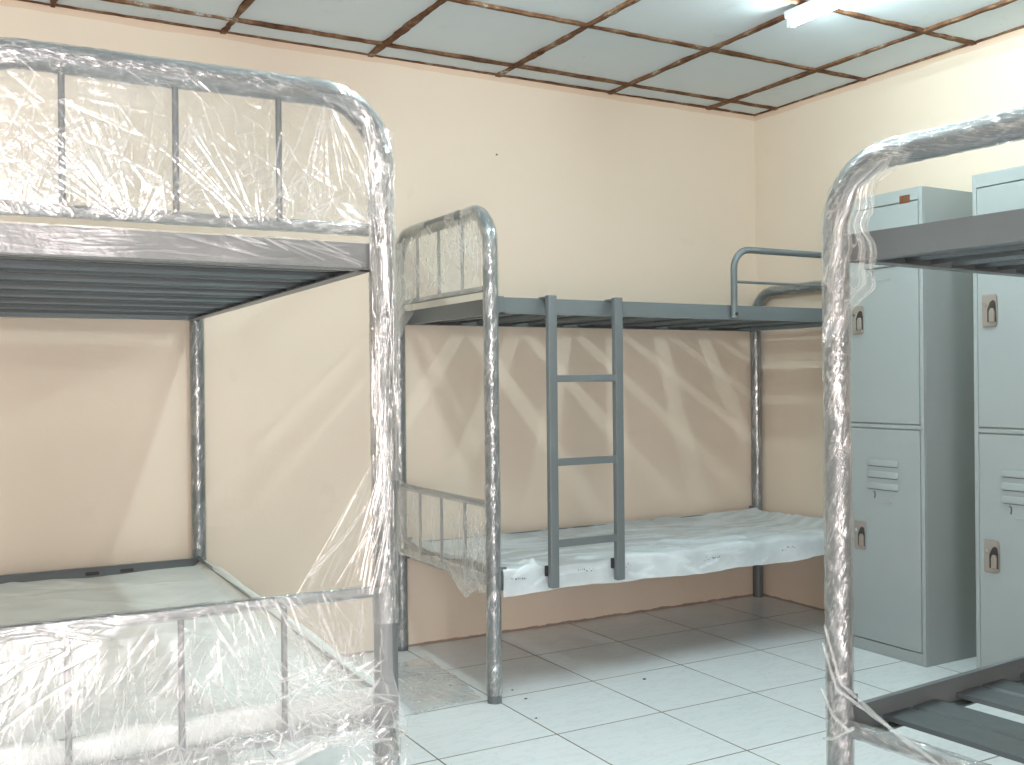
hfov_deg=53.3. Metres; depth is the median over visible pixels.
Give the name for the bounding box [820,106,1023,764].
bunk bed
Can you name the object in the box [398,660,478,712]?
scrap
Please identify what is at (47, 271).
bunk bed
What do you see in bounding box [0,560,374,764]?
mattress
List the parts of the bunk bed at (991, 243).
rail, rail, rail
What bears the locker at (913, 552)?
on the floor
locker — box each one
[848,186,976,666]
[972,165,1023,667]
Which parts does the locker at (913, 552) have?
lever, lever, door, door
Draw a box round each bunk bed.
[0,37,410,764]
[394,205,822,704]
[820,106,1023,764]
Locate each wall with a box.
[0,0,755,656]
[755,28,1023,610]
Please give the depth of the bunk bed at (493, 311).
4.03 m
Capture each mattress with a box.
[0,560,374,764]
[410,507,825,597]
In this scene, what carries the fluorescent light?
attached to the ceiling
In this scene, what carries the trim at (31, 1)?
attached to the wall at (587, 194)
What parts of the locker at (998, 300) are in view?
lever, lever, door, door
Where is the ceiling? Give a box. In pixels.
[33,0,1023,113]
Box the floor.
[177,596,1023,764]
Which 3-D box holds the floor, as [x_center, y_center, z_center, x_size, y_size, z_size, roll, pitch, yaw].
[0.243,1.245,1.333,6.200,0.100,6.400,-1,0,-29]
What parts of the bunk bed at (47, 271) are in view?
rail, rail, rail, footboard frame, rail, rail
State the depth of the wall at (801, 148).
5.27 m
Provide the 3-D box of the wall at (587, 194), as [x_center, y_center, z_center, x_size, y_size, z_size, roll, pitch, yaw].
[-1.375,-0.119,4.168,6.440,2.847,0.120,-1,0,-29]
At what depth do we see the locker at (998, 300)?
3.90 m
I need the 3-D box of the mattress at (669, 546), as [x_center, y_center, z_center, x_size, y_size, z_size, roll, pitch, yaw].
[0.649,0.732,4.690,2.051,0.143,0.882,-1,0,-29]
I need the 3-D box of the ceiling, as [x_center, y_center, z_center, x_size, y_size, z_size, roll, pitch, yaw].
[0.215,-1.466,1.326,6.200,0.030,6.400,-1,0,-29]
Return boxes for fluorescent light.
[784,0,855,28]
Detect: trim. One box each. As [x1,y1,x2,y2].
[18,0,1023,115]
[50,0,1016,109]

